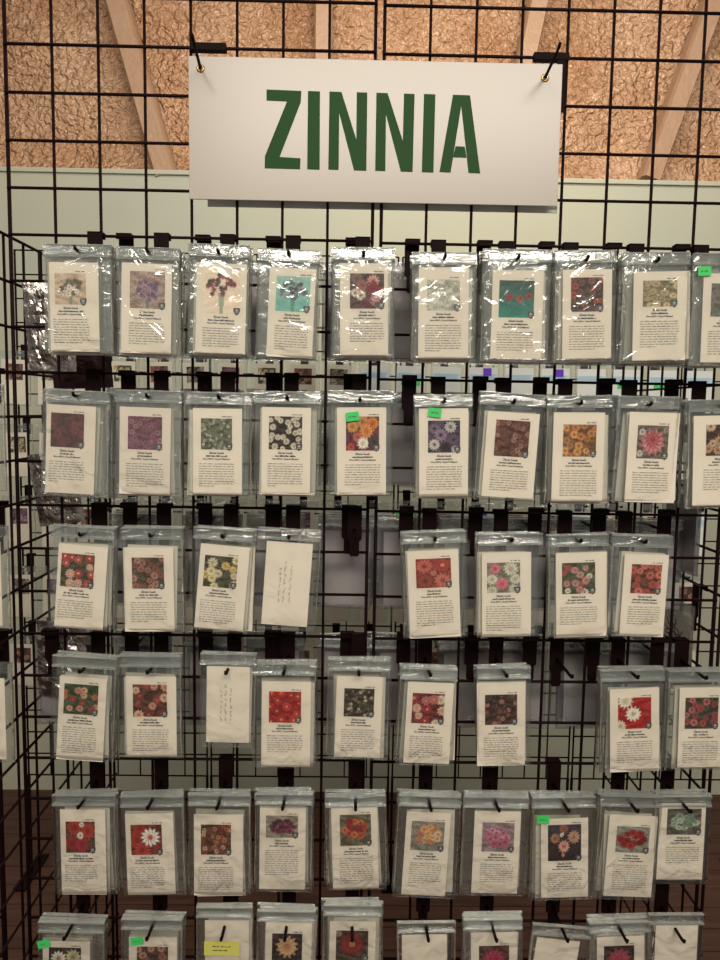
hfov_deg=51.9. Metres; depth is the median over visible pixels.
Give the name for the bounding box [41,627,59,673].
hook
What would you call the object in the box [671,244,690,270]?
hook
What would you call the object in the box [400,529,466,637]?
bag
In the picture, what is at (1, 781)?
panel
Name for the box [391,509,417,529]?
bag
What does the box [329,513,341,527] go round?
photograph
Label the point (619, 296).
bag
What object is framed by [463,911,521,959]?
bag
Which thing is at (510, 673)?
bag
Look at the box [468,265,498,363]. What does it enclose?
bag
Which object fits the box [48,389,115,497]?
bag
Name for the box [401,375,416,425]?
hook
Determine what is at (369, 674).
bag
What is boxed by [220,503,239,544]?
hook
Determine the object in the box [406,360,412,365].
hook
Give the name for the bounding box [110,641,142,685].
bag
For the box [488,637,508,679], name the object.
hook
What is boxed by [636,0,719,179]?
trim
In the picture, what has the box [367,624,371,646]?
hook
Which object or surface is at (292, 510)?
hook
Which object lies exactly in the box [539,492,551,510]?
hook
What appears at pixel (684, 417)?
bag
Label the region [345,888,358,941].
hook
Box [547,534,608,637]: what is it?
bag
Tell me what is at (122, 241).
hook
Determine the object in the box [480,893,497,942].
hook
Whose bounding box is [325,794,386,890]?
bag
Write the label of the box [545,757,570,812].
hook
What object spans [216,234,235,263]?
hook
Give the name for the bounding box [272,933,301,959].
photograph
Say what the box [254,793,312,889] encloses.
bag
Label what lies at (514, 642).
bag
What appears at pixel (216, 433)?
photograph
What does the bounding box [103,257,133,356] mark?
bag
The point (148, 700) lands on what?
photograph
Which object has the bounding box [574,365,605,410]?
bag
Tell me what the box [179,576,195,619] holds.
bag
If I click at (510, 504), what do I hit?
hook
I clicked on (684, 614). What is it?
bag
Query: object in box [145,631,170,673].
hook
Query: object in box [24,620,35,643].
hook
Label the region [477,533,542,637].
bag
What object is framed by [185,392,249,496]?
bag
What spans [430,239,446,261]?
hook
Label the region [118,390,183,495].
bag
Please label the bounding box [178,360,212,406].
bag
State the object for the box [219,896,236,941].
hook
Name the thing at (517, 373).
bag
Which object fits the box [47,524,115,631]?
bag
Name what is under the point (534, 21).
trim
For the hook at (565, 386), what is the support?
attached to the panel at (431, 6)
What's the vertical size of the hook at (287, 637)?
0.088 m
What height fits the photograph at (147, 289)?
0.058 m
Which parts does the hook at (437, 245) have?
rod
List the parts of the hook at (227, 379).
rod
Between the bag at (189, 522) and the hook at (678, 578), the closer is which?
the bag at (189, 522)
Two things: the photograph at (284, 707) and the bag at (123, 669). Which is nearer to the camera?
the photograph at (284, 707)
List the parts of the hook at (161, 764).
rod, plate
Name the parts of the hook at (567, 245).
plate, rod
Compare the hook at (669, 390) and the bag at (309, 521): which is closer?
the hook at (669, 390)
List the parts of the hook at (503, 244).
rod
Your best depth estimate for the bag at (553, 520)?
2.39 m
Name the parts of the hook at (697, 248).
plate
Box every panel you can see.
[0,230,119,959]
[0,759,7,959]
[2,0,377,959]
[13,249,208,891]
[209,253,399,893]
[368,0,719,959]
[384,257,590,893]
[569,261,719,859]
[596,259,719,959]
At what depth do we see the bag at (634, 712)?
1.26 m
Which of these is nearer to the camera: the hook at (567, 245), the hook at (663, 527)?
the hook at (567, 245)
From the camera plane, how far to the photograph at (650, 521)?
2.40 m
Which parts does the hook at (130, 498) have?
plate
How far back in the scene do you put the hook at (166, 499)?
2.44 m
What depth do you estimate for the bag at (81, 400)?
2.33 m
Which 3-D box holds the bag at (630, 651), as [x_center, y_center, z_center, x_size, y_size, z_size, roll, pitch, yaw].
[0.532,0.385,1.431,0.114,0.177,0.007,1,5,-1]
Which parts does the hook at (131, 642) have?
plate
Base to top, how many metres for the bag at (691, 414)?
0.184 m
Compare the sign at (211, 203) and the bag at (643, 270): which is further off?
the bag at (643, 270)
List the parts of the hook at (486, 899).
plate, rod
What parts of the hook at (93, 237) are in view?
rod, plate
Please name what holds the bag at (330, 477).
hanging from the hook at (347, 396)
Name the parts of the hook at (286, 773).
rod, plate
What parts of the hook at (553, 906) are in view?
plate, rod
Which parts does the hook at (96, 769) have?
rod, plate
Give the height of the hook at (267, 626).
0.088 m
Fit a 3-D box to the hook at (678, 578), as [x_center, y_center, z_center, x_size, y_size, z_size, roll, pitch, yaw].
[1.070,0.323,2.457,0.025,0.088,0.108,1,5,-1]
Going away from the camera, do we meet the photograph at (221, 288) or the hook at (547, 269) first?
the photograph at (221, 288)
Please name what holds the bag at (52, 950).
hanging from the hook at (83, 901)
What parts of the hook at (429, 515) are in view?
rod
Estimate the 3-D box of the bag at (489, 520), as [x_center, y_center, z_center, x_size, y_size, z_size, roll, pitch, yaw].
[0.383,0.155,2.392,0.106,0.172,0.006,1,5,-1]
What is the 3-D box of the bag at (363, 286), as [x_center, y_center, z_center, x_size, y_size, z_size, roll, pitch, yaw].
[0.005,-0.281,1.174,0.103,0.175,0.007,0,5,-1]
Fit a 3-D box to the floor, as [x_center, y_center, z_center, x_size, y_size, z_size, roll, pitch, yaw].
[0.140,1.565,0.842,9.500,0.030,5.200,1,5,-1]
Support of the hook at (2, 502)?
attached to the panel at (1, 781)
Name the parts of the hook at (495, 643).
rod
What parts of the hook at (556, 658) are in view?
plate, rod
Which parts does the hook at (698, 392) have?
plate, rod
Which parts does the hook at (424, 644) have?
rod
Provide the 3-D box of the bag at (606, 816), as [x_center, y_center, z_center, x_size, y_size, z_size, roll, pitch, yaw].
[0.464,0.639,1.294,0.111,0.192,0.007,1,5,-1]
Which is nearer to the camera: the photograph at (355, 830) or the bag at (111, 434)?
the photograph at (355, 830)
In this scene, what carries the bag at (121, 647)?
hanging from the hook at (131, 642)
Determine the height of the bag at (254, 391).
0.172 m
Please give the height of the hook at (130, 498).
0.088 m
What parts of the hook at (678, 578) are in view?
plate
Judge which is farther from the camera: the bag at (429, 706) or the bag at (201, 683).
the bag at (201, 683)
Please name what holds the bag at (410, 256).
hanging from the hook at (437, 245)
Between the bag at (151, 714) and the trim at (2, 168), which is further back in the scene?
the trim at (2, 168)
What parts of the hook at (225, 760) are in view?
rod, plate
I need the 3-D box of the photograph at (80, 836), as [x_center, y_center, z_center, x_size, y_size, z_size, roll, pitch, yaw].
[-0.479,0.612,1.268,0.050,0.056,0.001,1,5,-1]
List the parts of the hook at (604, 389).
rod, plate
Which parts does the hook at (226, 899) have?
rod, plate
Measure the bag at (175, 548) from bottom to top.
0.180 m
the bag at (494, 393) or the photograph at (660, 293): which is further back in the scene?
the bag at (494, 393)
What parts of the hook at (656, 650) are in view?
rod, plate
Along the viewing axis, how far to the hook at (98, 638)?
1.30 m
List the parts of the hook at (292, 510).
rod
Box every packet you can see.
[22,282,76,373]
[27,453,84,526]
[36,620,87,695]
[52,334,113,388]
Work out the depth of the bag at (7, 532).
1.21 m
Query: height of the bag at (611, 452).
0.177 m
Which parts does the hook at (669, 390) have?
rod, plate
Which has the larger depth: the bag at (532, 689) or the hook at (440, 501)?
the hook at (440, 501)
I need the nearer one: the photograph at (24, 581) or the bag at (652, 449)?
the bag at (652, 449)
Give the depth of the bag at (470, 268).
1.18 m
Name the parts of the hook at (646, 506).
plate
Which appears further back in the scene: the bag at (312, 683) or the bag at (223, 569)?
the bag at (312, 683)
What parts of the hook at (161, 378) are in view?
rod, plate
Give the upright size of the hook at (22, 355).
0.088 m
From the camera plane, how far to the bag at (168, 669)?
2.42 m
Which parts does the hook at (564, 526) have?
plate, rod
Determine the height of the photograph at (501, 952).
0.057 m
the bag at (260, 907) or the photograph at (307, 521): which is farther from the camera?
the photograph at (307, 521)
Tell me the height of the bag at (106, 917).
0.214 m
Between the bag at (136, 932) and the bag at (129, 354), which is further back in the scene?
the bag at (136, 932)
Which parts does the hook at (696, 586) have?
plate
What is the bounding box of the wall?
[0,0,719,794]
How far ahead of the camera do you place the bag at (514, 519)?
2.39 m
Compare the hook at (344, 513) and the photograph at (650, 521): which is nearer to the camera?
the hook at (344, 513)
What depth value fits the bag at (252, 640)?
1.41 m
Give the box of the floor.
[0,789,719,959]
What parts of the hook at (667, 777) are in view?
plate, rod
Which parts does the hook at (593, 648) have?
plate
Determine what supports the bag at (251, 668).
hanging from the hook at (233, 637)
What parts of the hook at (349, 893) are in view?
plate, rod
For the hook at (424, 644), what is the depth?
1.31 m
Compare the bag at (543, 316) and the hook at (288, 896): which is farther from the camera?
the hook at (288, 896)
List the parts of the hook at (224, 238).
rod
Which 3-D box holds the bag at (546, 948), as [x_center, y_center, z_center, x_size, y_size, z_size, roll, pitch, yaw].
[0.346,0.889,1.313,0.124,0.219,0.007,1,5,-1]
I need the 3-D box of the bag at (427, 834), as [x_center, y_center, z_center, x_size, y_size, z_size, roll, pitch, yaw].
[0.115,0.634,1.280,0.115,0.191,0.007,1,5,-1]
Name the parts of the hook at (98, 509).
rod, plate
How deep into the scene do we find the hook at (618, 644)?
1.32 m
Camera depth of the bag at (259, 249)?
1.19 m
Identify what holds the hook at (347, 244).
attached to the panel at (51, 44)
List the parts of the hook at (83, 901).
rod, plate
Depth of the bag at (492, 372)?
2.35 m
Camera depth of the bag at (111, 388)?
1.37 m
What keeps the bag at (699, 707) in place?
hanging from the hook at (681, 654)
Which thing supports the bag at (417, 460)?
hanging from the hook at (438, 384)
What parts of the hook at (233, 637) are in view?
rod, plate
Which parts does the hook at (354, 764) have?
rod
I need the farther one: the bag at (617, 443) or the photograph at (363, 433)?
the bag at (617, 443)
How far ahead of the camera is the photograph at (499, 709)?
1.25 m
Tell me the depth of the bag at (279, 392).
1.22 m
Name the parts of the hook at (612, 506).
plate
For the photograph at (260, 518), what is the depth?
2.38 m
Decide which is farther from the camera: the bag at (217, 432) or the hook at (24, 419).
the hook at (24, 419)
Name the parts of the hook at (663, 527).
rod, plate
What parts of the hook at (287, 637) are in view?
rod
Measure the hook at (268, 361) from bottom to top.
0.088 m
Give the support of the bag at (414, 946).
hanging from the hook at (422, 902)
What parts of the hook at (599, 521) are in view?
plate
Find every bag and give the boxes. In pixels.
[0,359,30,405]
[0,424,33,477]
[0,526,10,628]
[0,662,14,761]
[1,384,6,490]
[4,567,37,617]
[6,496,35,547]
[10,644,38,686]
[34,374,67,405]
[34,635,93,721]
[35,424,43,453]
[37,920,104,959]
[38,523,70,546]
[39,917,105,959]
[40,630,92,703]
[41,389,109,498]
[41,389,112,497]
[41,912,108,959]
[42,243,113,353]
[43,575,56,617]
[45,244,114,354]
[45,245,111,355]
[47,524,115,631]
[48,246,116,355]
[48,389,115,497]
[49,391,116,497]
[50,654,117,761]
[51,523,117,629]
[52,794,117,894]
[53,651,121,757]
[55,789,122,888]
[55,791,119,891]
[56,653,120,758]
[66,525,118,628]
[75,389,100,405]
[77,507,93,542]
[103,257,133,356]
[106,358,139,405]
[107,388,167,480]
[108,260,166,358]
[109,513,158,602]
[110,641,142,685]
[111,388,169,443]
[111,434,114,477]
[112,498,140,547]
[112,636,171,722]
[113,511,171,567]
[113,576,124,617]
[115,389,181,496]
[115,391,182,495]
[115,629,171,714]
[116,246,179,355]
[116,247,180,357]
[118,390,182,494]
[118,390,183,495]
[119,249,181,356]
[119,653,183,756]
[120,655,182,757]
[120,795,185,895]
[121,527,184,631]
[121,651,182,753]
[121,789,189,890]
[121,792,186,891]
[121,917,182,959]
[122,526,184,631]
[122,914,183,959]
[124,250,184,358]
[124,525,185,629]
[124,910,186,959]
[142,362,176,407]
[144,498,177,545]
[145,638,177,687]
[175,426,175,479]
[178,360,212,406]
[178,435,187,478]
[179,499,211,548]
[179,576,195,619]
[181,389,240,431]
[182,258,239,359]
[182,262,240,358]
[182,514,241,604]
[182,636,226,722]
[184,389,243,443]
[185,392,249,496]
[185,511,242,598]
[186,631,243,694]
[187,243,249,356]
[187,244,250,357]
[187,392,251,496]
[187,526,254,633]
[188,392,250,495]
[188,791,252,896]
[188,794,250,895]
[189,247,250,358]
[189,789,250,884]
[190,245,252,358]
[192,392,254,494]
[192,525,257,631]
[194,527,256,631]
[196,903,253,959]
[196,906,252,959]
[199,651,256,746]
[199,653,255,747]
[217,363,246,408]
[219,509,247,545]
[243,388,305,481]
[243,436,247,480]
[246,514,305,606]
[246,637,304,726]
[247,260,305,358]
[247,631,302,715]
[248,264,307,360]
[248,512,305,538]
[249,390,307,415]
[250,360,283,404]
[250,499,282,528]
[252,391,318,496]
[252,663,315,766]
[254,249,319,359]
[254,391,319,496]
[254,527,320,632]
[254,604,261,619]
[254,662,316,765]
[254,787,311,882]
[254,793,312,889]
[255,248,319,358]
[255,249,318,359]
[255,902,314,959]
[256,392,322,494]
[256,659,317,763]
[256,790,313,886]
[256,909,315,959]
[257,391,321,496]
[258,251,321,360]
[258,906,317,959]
[285,510,317,543]
[290,358,319,408]
[298,640,316,687]
[307,570,317,621]
[313,515,373,608]
[315,513,373,602]
[315,638,371,725]
[318,391,367,485]
[319,576,351,621]
[319,647,329,685]
[320,262,366,360]
[320,632,376,652]
[321,264,376,361]
[321,361,355,406]
[321,897,378,959]
[322,903,381,959]
[324,789,384,882]
[324,901,383,959]
[325,510,341,529]
[325,659,389,760]
[325,791,389,885]
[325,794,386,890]
[328,390,391,495]
[328,656,388,756]
[329,390,390,492]
[330,248,395,359]
[330,251,392,360]
[330,391,391,494]
[330,395,392,495]
[330,657,390,757]
[331,249,394,359]
[332,247,394,357]
[360,579,383,620]
[361,365,391,406]
[362,509,388,551]
[369,649,375,664]
[370,514,421,603]
[370,632,417,676]
[373,265,430,363]
[375,391,429,484]
[375,646,431,727]
[376,517,423,605]
[384,262,417,361]
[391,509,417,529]
[391,606,407,622]
[391,789,458,893]
[392,794,460,898]
[393,366,426,407]
[393,663,455,760]
[395,667,457,766]
[396,792,461,895]
[397,666,456,759]
[397,920,455,959]
[400,529,466,624]
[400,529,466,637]
[402,531,467,638]
[410,256,473,362]
[411,252,476,359]
[412,253,477,359]
[412,255,476,362]
[412,395,470,498]
[414,394,472,496]
[414,395,471,497]
[415,395,472,463]
[429,363,462,406]
[430,648,444,673]
[434,510,455,547]
[437,634,488,673]
[438,515,493,547]
[439,642,488,727]
[440,517,492,609]
[445,392,494,485]
[459,790,527,889]
[459,796,528,895]
[460,914,520,959]
[461,607,476,621]
[461,793,528,888]
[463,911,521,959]
[463,917,522,959]
[465,510,492,550]
[467,367,497,409]
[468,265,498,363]
[468,268,498,363]
[469,391,542,500]
[470,391,544,501]
[473,392,545,501]
[473,531,538,634]
[473,663,528,761]
[474,251,546,365]
[474,393,543,499]
[474,532,539,634]
[476,665,529,718]
[476,667,530,765]
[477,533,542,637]
[480,248,551,361]
[481,251,549,362]
[482,250,550,362]
[494,516,551,584]
[498,508,526,530]
[501,268,562,364]
[501,647,550,728]
[503,364,533,409]
[503,635,547,703]
[506,518,555,610]
[511,395,556,486]
[516,265,562,363]
[524,791,590,892]
[528,793,593,897]
[528,922,591,959]
[531,581,554,622]
[531,795,595,900]
[534,503,558,553]
[539,363,569,411]
[539,396,604,502]
[541,395,607,503]
[544,395,611,502]
[545,533,606,637]
[547,395,611,503]
[547,532,607,633]
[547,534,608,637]
[548,252,611,362]
[549,254,611,364]
[549,636,608,720]
[551,251,614,361]
[551,516,613,605]
[553,250,616,361]
[555,645,610,728]
[565,270,625,365]
[568,266,627,364]
[569,506,601,531]
[569,520,617,608]
[572,394,621,487]
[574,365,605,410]
[586,913,647,959]
[587,915,647,959]
[588,789,654,893]
[588,920,650,959]
[591,792,659,896]
[592,794,662,900]
[595,665,660,768]
[598,666,664,771]
[599,668,664,772]
[605,504,635,554]
[607,395,673,503]
[607,533,670,634]
[607,534,669,624]
[607,535,672,637]
[607,582,616,623]
[608,396,671,501]
[608,635,665,686]
[611,363,643,414]
[611,396,680,503]
[611,442,618,484]
[611,517,673,605]
[612,397,677,502]
[613,254,685,364]
[614,255,682,366]
[619,252,689,362]
[620,253,689,363]
[620,644,674,725]
[624,270,677,366]
[629,268,683,365]
[630,520,682,608]
[643,516,656,532]
[646,912,703,959]
[648,370,678,410]
[650,789,707,877]
[652,791,711,880]
[652,795,711,880]
[661,669,719,767]
[662,479,701,576]
[662,667,719,766]
[663,601,694,688]
[664,670,719,769]
[670,651,695,691]
[675,577,703,622]
[677,400,719,506]
[677,443,685,479]
[681,256,716,367]
[682,362,715,415]
[683,399,719,508]
[685,400,719,508]
[686,400,719,508]
[687,256,719,368]
[688,253,719,365]
[689,255,719,366]
[699,517,706,555]
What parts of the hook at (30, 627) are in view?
plate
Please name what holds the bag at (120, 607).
hanging from the hook
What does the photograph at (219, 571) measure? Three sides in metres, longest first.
0.054 x 0.052 x 0.001 m
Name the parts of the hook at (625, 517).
plate, rod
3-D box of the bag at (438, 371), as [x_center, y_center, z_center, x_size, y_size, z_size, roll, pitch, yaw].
[0.274,-0.301,2.347,0.111,0.175,0.006,2,5,-1]
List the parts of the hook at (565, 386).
plate, rod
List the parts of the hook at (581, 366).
plate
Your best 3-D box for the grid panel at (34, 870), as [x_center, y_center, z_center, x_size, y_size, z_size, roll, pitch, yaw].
[-0.820,0.318,2.477,0.650,2.115,0.200,1,5,-1]
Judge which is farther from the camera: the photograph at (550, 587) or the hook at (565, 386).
the photograph at (550, 587)
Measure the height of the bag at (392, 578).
0.176 m
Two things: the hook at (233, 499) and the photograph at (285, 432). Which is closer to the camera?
the photograph at (285, 432)
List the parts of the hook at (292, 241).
rod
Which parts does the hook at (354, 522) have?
rod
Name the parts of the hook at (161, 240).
rod, plate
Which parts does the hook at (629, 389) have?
plate, rod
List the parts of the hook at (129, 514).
plate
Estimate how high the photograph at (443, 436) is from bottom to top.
0.052 m
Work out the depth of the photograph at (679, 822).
1.28 m
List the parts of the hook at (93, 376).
rod, plate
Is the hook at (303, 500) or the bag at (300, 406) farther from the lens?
the hook at (303, 500)
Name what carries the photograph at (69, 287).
attached to the bag at (73, 286)
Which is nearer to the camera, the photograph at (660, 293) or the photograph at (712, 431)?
the photograph at (660, 293)
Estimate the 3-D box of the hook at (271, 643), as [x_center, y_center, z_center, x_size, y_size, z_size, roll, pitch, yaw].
[-0.159,0.309,1.373,0.025,0.088,0.114,1,5,-1]
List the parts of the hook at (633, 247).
plate, rod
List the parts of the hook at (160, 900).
rod, plate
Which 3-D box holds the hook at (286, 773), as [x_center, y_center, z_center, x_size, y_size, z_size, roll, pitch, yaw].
[-0.131,0.547,1.292,0.025,0.088,0.114,1,5,-1]
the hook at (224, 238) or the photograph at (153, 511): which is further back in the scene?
the photograph at (153, 511)
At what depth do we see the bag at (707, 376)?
2.36 m
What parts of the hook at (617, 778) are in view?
plate, rod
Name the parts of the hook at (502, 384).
rod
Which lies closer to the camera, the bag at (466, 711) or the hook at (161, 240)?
the hook at (161, 240)
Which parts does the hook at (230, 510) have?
rod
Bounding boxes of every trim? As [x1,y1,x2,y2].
[0,166,719,186]
[105,0,176,176]
[314,0,332,58]
[514,0,548,63]
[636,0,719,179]
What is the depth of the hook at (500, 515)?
1.29 m
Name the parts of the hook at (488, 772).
plate, rod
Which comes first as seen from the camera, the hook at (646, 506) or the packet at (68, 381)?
the packet at (68, 381)
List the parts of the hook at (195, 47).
rod, plate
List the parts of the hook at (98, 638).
rod, plate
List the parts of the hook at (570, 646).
plate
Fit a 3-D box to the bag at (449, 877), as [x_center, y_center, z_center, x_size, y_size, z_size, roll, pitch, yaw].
[0.120,0.634,1.288,0.114,0.190,0.007,2,5,-1]
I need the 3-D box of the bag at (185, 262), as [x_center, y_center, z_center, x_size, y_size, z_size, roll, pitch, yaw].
[-0.271,-0.309,1.353,0.109,0.174,0.007,1,5,-1]
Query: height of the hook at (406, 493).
0.088 m
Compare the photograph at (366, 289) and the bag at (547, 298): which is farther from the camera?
the bag at (547, 298)
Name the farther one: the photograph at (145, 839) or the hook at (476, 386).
the hook at (476, 386)
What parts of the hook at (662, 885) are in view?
plate, rod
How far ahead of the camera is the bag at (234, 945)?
1.29 m
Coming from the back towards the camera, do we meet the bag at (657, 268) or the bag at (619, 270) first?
the bag at (619, 270)
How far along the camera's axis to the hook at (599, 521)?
1.32 m
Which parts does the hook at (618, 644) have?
plate, rod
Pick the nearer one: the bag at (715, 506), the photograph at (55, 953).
the bag at (715, 506)
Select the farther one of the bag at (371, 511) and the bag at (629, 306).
the bag at (371, 511)
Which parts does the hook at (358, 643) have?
rod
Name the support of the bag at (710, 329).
hanging from the hook at (697, 248)
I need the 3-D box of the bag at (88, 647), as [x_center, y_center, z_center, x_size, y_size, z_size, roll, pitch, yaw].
[-0.556,0.370,1.413,0.112,0.176,0.007,2,5,-1]
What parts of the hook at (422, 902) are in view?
plate, rod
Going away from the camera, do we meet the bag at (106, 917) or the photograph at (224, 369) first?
the bag at (106, 917)
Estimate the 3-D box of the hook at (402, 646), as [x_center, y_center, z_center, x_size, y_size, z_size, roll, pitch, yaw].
[0.077,0.313,1.377,0.025,0.088,0.114,1,5,-1]
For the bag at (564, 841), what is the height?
0.197 m
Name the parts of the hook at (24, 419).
plate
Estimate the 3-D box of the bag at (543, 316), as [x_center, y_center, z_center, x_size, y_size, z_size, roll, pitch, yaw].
[0.251,-0.278,1.187,0.121,0.184,0.007,-1,5,-1]
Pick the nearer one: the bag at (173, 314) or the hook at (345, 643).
the bag at (173, 314)
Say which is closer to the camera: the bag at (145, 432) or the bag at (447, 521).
the bag at (145, 432)
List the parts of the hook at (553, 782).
plate, rod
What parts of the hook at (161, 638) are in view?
rod, plate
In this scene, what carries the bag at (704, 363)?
hanging from the hook at (697, 248)
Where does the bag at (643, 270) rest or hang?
hanging from the hook at (673, 258)
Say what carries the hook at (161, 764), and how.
attached to the panel at (51, 44)
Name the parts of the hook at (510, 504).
plate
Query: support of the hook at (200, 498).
attached to the grid panel at (34, 870)
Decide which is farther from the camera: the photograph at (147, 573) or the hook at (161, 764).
the hook at (161, 764)
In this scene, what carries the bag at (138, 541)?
hanging from the hook at (129, 514)
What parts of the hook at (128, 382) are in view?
plate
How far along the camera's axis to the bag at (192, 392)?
1.22 m
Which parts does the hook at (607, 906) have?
plate, rod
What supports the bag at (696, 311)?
hanging from the hook at (697, 248)
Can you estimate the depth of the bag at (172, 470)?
1.20 m
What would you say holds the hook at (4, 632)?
attached to the panel at (1, 781)
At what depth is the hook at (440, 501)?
2.46 m
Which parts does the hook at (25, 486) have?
plate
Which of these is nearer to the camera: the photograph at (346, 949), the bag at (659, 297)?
the bag at (659, 297)
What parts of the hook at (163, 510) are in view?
rod, plate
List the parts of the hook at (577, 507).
plate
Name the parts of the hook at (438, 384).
rod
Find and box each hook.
[0,368,4,403]
[0,500,8,550]
[0,628,12,679]
[16,344,28,362]
[18,418,32,434]
[20,485,32,510]
[22,553,35,574]
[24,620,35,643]
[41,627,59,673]
[62,894,90,940]
[71,369,101,405]
[73,231,105,268]
[76,758,103,809]
[77,502,108,542]
[77,629,106,674]
[89,495,97,501]
[116,233,134,271]
[118,370,144,406]
[120,502,145,546]
[122,628,146,671]
[123,496,135,501]
[124,356,133,360]
[145,232,170,263]
[145,370,170,407]
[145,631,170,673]
[145,894,167,941]
[146,757,168,809]
[148,503,172,545]
[159,496,169,502]
[190,33,226,69]
[195,234,211,262]
[195,495,203,502]
[196,371,215,406]
[196,503,215,542]
[197,629,215,674]
[215,754,233,810]
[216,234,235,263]
[216,372,235,406]
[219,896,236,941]
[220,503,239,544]
[224,631,242,674]
[230,497,235,503]
[264,630,278,675]
[265,236,280,275]
[265,372,279,406]
[265,495,272,503]
[265,503,278,540]
[265,624,271,629]
[266,358,273,363]
[280,766,293,810]
[281,631,295,676]
[282,889,295,941]
[284,373,299,407]
[285,235,300,267]
[286,504,300,542]
[299,627,305,646]
[300,496,306,506]
[332,623,339,644]
[334,489,341,507]
[336,358,342,364]
[340,631,353,671]
[341,505,355,550]
[343,374,351,406]
[345,237,354,256]
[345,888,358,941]
[347,505,361,555]
[348,757,361,811]
[351,632,365,675]
[352,374,366,406]
[355,236,369,258]
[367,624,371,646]
[368,557,373,578]
[369,496,374,508]
[396,631,410,678]
[399,505,413,552]
[400,624,407,630]
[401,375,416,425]
[403,490,410,504]
[404,238,419,292]
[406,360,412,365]
[416,895,429,942]
[418,638,431,676]
[418,763,432,811]
[422,508,436,547]
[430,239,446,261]
[430,376,445,407]
[433,637,440,647]
[437,498,444,509]
[462,632,479,678]
[465,506,484,553]
[467,625,473,631]
[469,376,488,423]
[471,491,480,505]
[473,240,492,294]
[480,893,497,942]
[482,766,500,812]
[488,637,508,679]
[492,509,513,551]
[494,378,515,410]
[498,241,520,269]
[507,498,515,510]
[517,633,539,679]
[521,507,544,554]
[525,377,549,424]
[532,42,569,112]
[534,625,545,647]
[537,241,554,295]
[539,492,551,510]
[545,362,552,368]
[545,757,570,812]
[546,898,569,942]
[548,635,573,686]
[555,379,582,411]
[556,509,582,551]
[561,242,589,269]
[568,638,580,647]
[574,504,587,511]
[576,638,603,680]
[580,363,593,368]
[581,508,609,550]
[586,378,615,414]
[601,895,628,943]
[602,626,609,652]
[605,242,622,296]
[608,493,622,511]
[608,636,639,686]
[610,772,639,812]
[615,355,628,369]
[615,510,647,559]
[616,425,619,441]
[619,380,652,414]
[626,243,660,271]
[636,634,668,674]
[636,637,646,648]
[642,509,675,554]
[643,502,658,512]
[648,379,682,411]
[650,365,660,369]
[653,878,685,943]
[660,758,692,813]
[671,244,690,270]
[672,637,708,684]
[674,583,707,630]
[675,570,689,582]
[688,381,719,413]
[690,245,719,276]
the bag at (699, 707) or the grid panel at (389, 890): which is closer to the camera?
the bag at (699, 707)
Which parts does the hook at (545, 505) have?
plate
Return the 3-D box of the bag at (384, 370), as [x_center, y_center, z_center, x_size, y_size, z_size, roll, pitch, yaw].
[0.048,-0.305,2.343,0.106,0.172,0.006,1,5,-1]
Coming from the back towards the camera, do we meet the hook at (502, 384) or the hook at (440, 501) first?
the hook at (440, 501)
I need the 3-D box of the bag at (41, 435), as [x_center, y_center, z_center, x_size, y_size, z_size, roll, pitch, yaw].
[-0.977,-0.091,2.348,0.112,0.176,0.006,2,5,-1]
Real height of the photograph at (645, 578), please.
0.049 m
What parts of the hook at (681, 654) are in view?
plate, rod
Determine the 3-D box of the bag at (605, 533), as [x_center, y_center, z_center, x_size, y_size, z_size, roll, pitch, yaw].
[0.360,0.177,1.234,0.108,0.180,0.007,1,5,-1]
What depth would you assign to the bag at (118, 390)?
1.21 m
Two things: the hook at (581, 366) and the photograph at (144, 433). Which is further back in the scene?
the hook at (581, 366)
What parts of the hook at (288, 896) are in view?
rod, plate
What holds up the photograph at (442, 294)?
attached to the bag at (443, 312)
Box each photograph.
[5,363,22,379]
[11,437,25,451]
[13,508,27,523]
[15,579,28,593]
[17,648,30,662]
[47,579,56,593]
[49,947,80,959]
[51,412,83,447]
[54,273,85,304]
[60,553,94,588]
[63,683,98,715]
[65,822,94,852]
[81,509,90,524]
[114,365,131,380]
[116,510,122,524]
[128,416,161,449]
[130,271,164,308]
[130,824,161,854]
[132,558,163,588]
[133,684,166,716]
[137,946,167,959]
[150,366,167,381]
[152,510,156,525]
[186,367,203,382]
[186,439,187,454]
[187,511,197,525]
[201,418,231,449]
[201,824,230,854]
[202,270,240,313]
[203,555,237,588]
[222,367,235,382]
[258,368,275,383]
[258,512,264,526]
[266,815,297,837]
[269,416,301,449]
[269,691,300,722]
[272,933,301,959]
[275,276,310,312]
[294,368,311,384]
[299,651,308,665]
[300,512,309,527]
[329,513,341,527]
[330,369,347,384]
[336,930,367,959]
[340,814,370,845]
[344,688,374,716]
[346,416,378,450]
[350,273,383,308]
[368,583,378,597]
[410,821,444,851]
[411,693,444,723]
[413,514,416,528]
[415,558,451,587]
[427,279,459,310]
[428,420,459,452]
[432,652,444,666]
[436,514,451,529]
[479,945,508,959]
[481,822,514,851]
[485,694,516,724]
[487,562,519,592]
[494,419,529,457]
[498,280,534,317]
[508,515,522,529]
[541,515,556,530]
[548,824,580,860]
[549,585,554,596]
[562,562,594,593]
[563,424,596,456]
[571,277,602,311]
[604,945,633,959]
[611,516,617,531]
[614,586,616,597]
[615,826,649,852]
[618,697,650,728]
[630,564,661,593]
[636,425,668,458]
[643,280,677,306]
[647,517,656,531]
[666,809,701,834]
[679,587,692,601]
[685,697,718,728]
[706,424,719,455]
[710,283,719,316]
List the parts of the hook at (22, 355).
plate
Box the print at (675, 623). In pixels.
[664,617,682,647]
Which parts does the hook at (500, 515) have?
rod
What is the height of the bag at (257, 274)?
0.177 m
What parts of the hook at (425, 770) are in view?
rod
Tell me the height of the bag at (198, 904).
0.205 m
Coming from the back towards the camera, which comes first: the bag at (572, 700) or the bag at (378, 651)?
the bag at (378, 651)
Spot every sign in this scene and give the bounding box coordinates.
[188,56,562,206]
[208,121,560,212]
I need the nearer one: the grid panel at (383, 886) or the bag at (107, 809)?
the bag at (107, 809)

